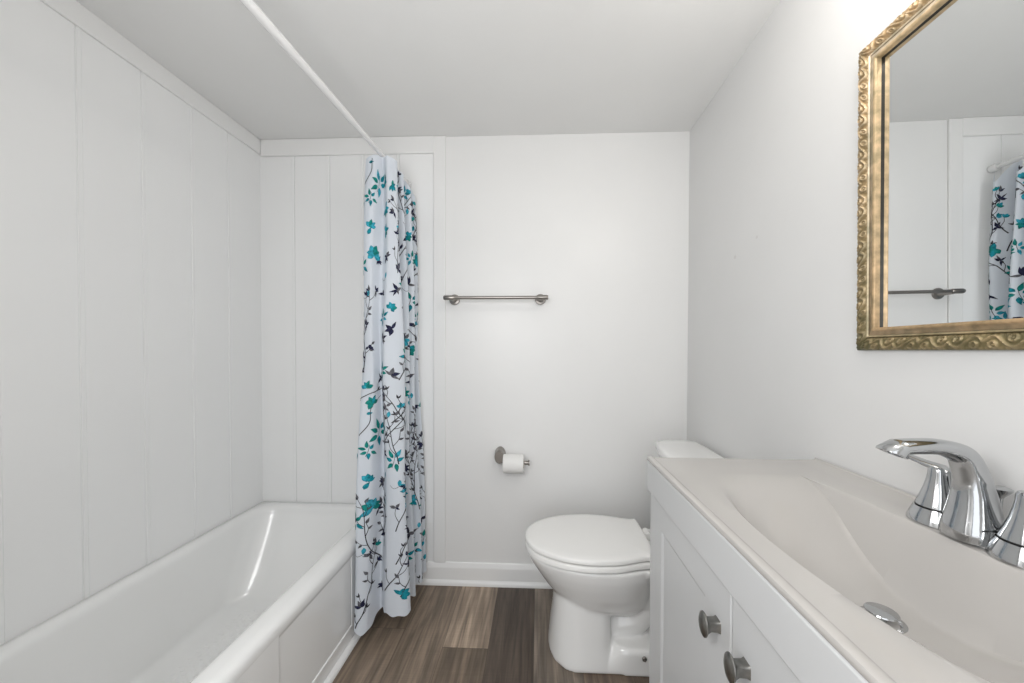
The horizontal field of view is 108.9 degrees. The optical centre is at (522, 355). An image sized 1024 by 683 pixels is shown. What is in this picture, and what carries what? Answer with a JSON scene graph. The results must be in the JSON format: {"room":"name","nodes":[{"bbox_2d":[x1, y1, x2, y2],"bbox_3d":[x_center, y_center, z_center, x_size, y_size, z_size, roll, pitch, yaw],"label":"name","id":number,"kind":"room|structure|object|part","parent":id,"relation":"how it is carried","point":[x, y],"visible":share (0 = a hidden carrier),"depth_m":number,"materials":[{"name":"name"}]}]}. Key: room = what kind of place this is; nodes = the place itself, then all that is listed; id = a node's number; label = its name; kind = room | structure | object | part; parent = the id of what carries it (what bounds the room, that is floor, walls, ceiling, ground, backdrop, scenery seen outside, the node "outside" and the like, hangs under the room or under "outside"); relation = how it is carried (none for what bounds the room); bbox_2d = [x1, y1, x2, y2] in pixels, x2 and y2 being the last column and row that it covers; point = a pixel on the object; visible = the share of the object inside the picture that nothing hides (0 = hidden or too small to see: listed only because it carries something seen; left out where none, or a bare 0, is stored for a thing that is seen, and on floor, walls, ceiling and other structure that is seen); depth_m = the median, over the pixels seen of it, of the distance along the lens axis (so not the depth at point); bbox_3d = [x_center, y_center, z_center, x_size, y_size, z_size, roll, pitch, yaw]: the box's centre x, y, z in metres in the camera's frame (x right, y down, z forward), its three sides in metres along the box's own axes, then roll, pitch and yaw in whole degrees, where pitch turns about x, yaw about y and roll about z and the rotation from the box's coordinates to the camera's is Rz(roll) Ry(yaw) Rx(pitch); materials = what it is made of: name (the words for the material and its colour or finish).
{"room":"bathroom","nodes":[
{"label":"bathroom","id":0,"kind":"room"},
{"bbox_2d":[76,0,779,139],"bbox_3d":[-0.325,-1.103,0.267,2.319,0.100,3.258,0,1,2],"label":"ceiling","id":1,"kind":"structure","parent":0,"point":[400,68],"depth_m":1.32,"materials":[{"name":"paint"}]},
{"bbox_2d":[332,585,648,682],"bbox_3d":[-0.334,1.184,0.230,2.320,0.050,3.198,0,1,2],"label":"floor","id":2,"kind":"structure","parent":0,"point":[449,634],"depth_m":1.46,"materials":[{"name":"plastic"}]},
{"bbox_2d":[0,501,355,682],"bbox_3d":[-1.024,0.948,1.086,0.662,0.394,1.528,0,1,2],"label":"bathtub","id":3,"kind":"object","parent":2,"relation":"on","point":[266,594],"visible":0.86,"depth_m":1.28,"materials":[{"name":"white ceramic"}]},
{"bbox_2d":[323,633,360,682],"bbox_3d":[-0.685,1.136,1.062,0.019,0.019,1.508,0,1,2],"label":"trim","id":4,"kind":"structure","parent":3,"relation":"attached to","point":[335,670],"depth_m":1.36,"materials":[{"name":"white wood"}]},
{"bbox_2d":[525,440,723,676],"bbox_3d":[0.388,0.761,1.454,0.758,0.764,0.432,0,1,2],"label":"toilet","id":5,"kind":"object","parent":2,"relation":"on","point":[596,567],"visible":0.67,"depth_m":1.34,"materials":[{"name":"ceramic"}]},
{"bbox_3d":[0.255,0.745,1.460,0.492,0.022,0.376,0,1,2],"label":"seat","id":6,"kind":"part","parent":5,"relation":"part of","materials":[{"name":"white plastic"}]},
{"bbox_3d":[0.249,0.720,1.459,0.480,0.021,0.373,0,1,2],"label":"lid","id":7,"kind":"part","parent":5,"relation":"part of","materials":[{"name":"white plastic"}]},
{"bbox_3d":[0.383,0.952,1.457,0.731,0.382,0.364,0,1,2],"label":"bowl","id":8,"kind":"part","parent":5,"relation":"part of","materials":[{"name":"ceramic"}]},
{"bbox_3d":[0.662,0.397,1.437,0.212,0.035,0.432,0,1,2],"label":"tank lid","id":9,"kind":"part","parent":5,"relation":"part of","materials":[{"name":"ceramic"}]},
{"bbox_2d":[647,461,868,682],"bbox_3d":[0.514,0.720,0.548,0.449,0.874,0.832,0,1,2],"label":"vanity cabinet","id":10,"kind":"object","parent":2,"relation":"on","point":[715,618],"visible":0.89,"depth_m":0.60,"materials":[{"name":"white paint"}]},
{"bbox_3d":[0.337,0.700,0.766,0.022,0.682,0.403,0,1,2],"label":"door","id":11,"kind":"part","parent":10,"relation":"part of","materials":[{"name":"white paint"}]},
{"bbox_3d":[0.306,0.441,0.601,0.028,0.041,0.030,0,1,2],"label":"knob","id":12,"kind":"part","parent":10,"relation":"part of","materials":[{"name":"silver metal"}]},
{"bbox_3d":[0.303,0.442,0.518,0.028,0.041,0.030,0,1,2],"label":"knob","id":13,"kind":"part","parent":10,"relation":"part of","materials":[{"name":"silver metal"}]},
{"bbox_3d":[0.320,0.706,0.352,0.022,0.682,0.418,0,1,2],"label":"door","id":14,"kind":"part","parent":10,"relation":"part of","materials":[{"name":"white paint"}]},
{"bbox_2d":[647,456,1023,682],"bbox_3d":[0.524,0.328,0.541,0.430,0.118,0.832,0,1,2],"label":"sink","id":15,"kind":"object","parent":10,"relation":"in","point":[901,599],"visible":0.97,"depth_m":0.56,"materials":[{"name":"white ceramic"}]},
{"bbox_2d":[875,438,1023,568],"bbox_3d":[0.664,0.199,0.553,0.192,0.150,0.192,1,1,43],"label":"faucet","id":16,"kind":"object","parent":15,"relation":"on","point":[963,501],"visible":1,"depth_m":0.53,"materials":[{"name":"silver metal"}]},
{"bbox_3d":[0.683,0.260,0.602,0.075,0.028,0.075,0,1,2],"label":"handle","id":17,"kind":"part","parent":16,"relation":"part of","materials":[{"name":"silver metal"}]},
{"bbox_3d":[0.679,0.181,0.626,0.027,0.021,0.082,0,1,-14],"label":"lever","id":18,"kind":"part","parent":16,"relation":"part of","materials":[{"name":"silver metal"}]},
{"bbox_3d":[0.683,0.214,0.601,0.055,0.064,0.055,0,1,2],"label":"handle","id":19,"kind":"part","parent":16,"relation":"part of","materials":[{"name":"silver metal"}]},
{"bbox_3d":[0.678,0.262,0.490,0.075,0.028,0.075,0,1,2],"label":"handle","id":20,"kind":"part","parent":16,"relation":"part of","materials":[{"name":"silver metal"}]},
{"bbox_3d":[0.710,0.233,0.544,0.025,0.077,0.025,0,1,2],"label":"lift rod","id":21,"kind":"part","parent":16,"relation":"part of","materials":[{"name":"silver metal"}]},
{"bbox_3d":[0.678,0.216,0.489,0.055,0.064,0.055,0,1,2],"label":"handle","id":22,"kind":"part","parent":16,"relation":"part of","materials":[{"name":"silver metal"}]},
{"bbox_2d":[425,131,689,563],"bbox_3d":[-0.262,0.040,1.861,2.319,2.231,0.100,0,1,2],"label":"wall","id":23,"kind":"structure","parent":0,"point":[584,383],"depth_m":1.79,"materials":[{"name":"white paint"}]},
{"bbox_2d":[260,153,433,522],"bbox_3d":[-0.882,-0.122,1.841,0.880,1.911,0.022,0,1,2],"label":"panelling","id":24,"kind":"object","parent":23,"relation":"attached to","point":[312,207],"visible":0.54,"depth_m":1.84,"materials":[{"name":"white plastic"}]},
{"bbox_2d":[260,136,433,156],"bbox_3d":[-0.872,-1.036,1.813,0.878,0.083,0.010,0,1,2],"label":"trim","id":25,"kind":"structure","parent":23,"relation":"attached to","point":[407,144],"depth_m":1.81,"materials":[{"name":"white wood"}]},
{"bbox_2d":[433,136,445,562],"bbox_3d":[-0.411,-0.022,1.811,0.060,2.107,0.010,0,1,2],"label":"trim","id":26,"kind":"structure","parent":23,"relation":"attached to","point":[439,155],"depth_m":1.80,"materials":[{"name":"white wood"}]},
{"bbox_2d":[415,561,552,588],"bbox_3d":[0.082,1.085,1.798,1.420,0.105,0.026,0,1,2],"label":"baseboard","id":27,"kind":"structure","parent":23,"relation":"attached to","point":[471,574],"depth_m":1.81,"materials":[{"name":"white wood"}]},
{"bbox_2d":[443,294,547,304],"bbox_3d":[-0.127,-0.274,1.758,0.495,0.053,0.085,0,1,2],"label":"towel bar","id":28,"kind":"object","parent":23,"relation":"attached to","point":[454,299],"visible":1,"depth_m":1.72,"materials":[{"name":"silver metal"}]},
{"bbox_3d":[-0.338,-0.275,1.775,0.053,0.053,0.068,0,1,2],"label":"post","id":29,"kind":"part","parent":28,"relation":"part of","materials":[{"name":"silver metal"}]},
{"bbox_3d":[0.084,-0.274,1.758,0.053,0.053,0.068,0,1,2],"label":"post","id":30,"kind":"part","parent":28,"relation":"part of","materials":[{"name":"silver metal"}]},
{"bbox_2d":[494,446,529,465],"bbox_3d":[-0.054,0.488,1.776,0.173,0.078,0.065,0,1,2],"label":"toilet paper holder","id":31,"kind":"object","parent":23,"relation":"attached to","point":[500,451],"visible":0.82,"depth_m":1.75,"materials":[{"name":"silver metal"}]},
{"bbox_2d":[502,454,523,473],"bbox_3d":[-0.045,0.519,1.757,0.099,0.089,0.089,0,1,2],"label":"toilet paper roll","id":32,"kind":"object","parent":31,"relation":"on","point":[512,463],"visible":0.97,"depth_m":1.72,"materials":[{"name":"white paper"}]},
{"bbox_2d":[687,0,1023,518],"bbox_3d":[0.780,0.066,0.217,0.100,2.231,3.098,0,1,2],"label":"wall","id":33,"kind":"structure","parent":0,"point":[776,368],"depth_m":1.00,"materials":[{"name":"grey paint"}]},
{"bbox_2d":[856,0,1023,349],"bbox_3d":[0.732,-0.335,0.538,0.029,0.655,0.547,0,1,3],"label":"mirror","id":34,"kind":"object","parent":33,"relation":"attached to","point":[940,260],"visible":1,"depth_m":0.65,"materials":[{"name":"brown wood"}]},
{"bbox_3d":[-1.430,0.053,0.730,0.080,2.231,2.258,0,1,2],"label":"wall","id":35,"kind":"structure","parent":0,"visible":0},
{"bbox_2d":[0,0,262,644],"bbox_3d":[-1.363,-0.112,1.085,0.022,1.911,1.538,0,1,2],"label":"panelling","id":36,"kind":"object","parent":35,"relation":"attached to","point":[131,352],"visible":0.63,"depth_m":1.19,"materials":[{"name":"white plastic"}]},
{"bbox_2d":[40,0,260,154],"bbox_3d":[-1.347,-1.031,1.070,0.009,0.072,1.534,0,1,2],"label":"trim","id":37,"kind":"structure","parent":35,"relation":"attached to","point":[73,11],"depth_m":1.29,"materials":[{"name":"white wood"}]},
{"bbox_3d":[-1.020,0.051,0.254,0.739,2.211,0.100,0,1,2],"label":"wall","id":38,"kind":"structure","parent":0,"visible":0},
{"bbox_2d":[240,0,411,187],"bbox_3d":[-0.627,-0.829,1.042,0.037,0.036,1.534,0,1,5],"label":"shower curtain rod","id":39,"kind":"object","parent":38,"relation":"attached to","point":[253,8],"visible":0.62,"depth_m":1.04,"materials":[{"name":"white metal"}]},
{"bbox_2d":[354,155,426,635],"bbox_3d":[-0.552,0.134,1.604,0.215,1.914,0.387,0,1,2],"label":"shower curtain","id":40,"kind":"object","parent":39,"relation":"hanging from","point":[390,539],"visible":1,"depth_m":1.49,"materials":[{"name":"white fabric"}]}
]}

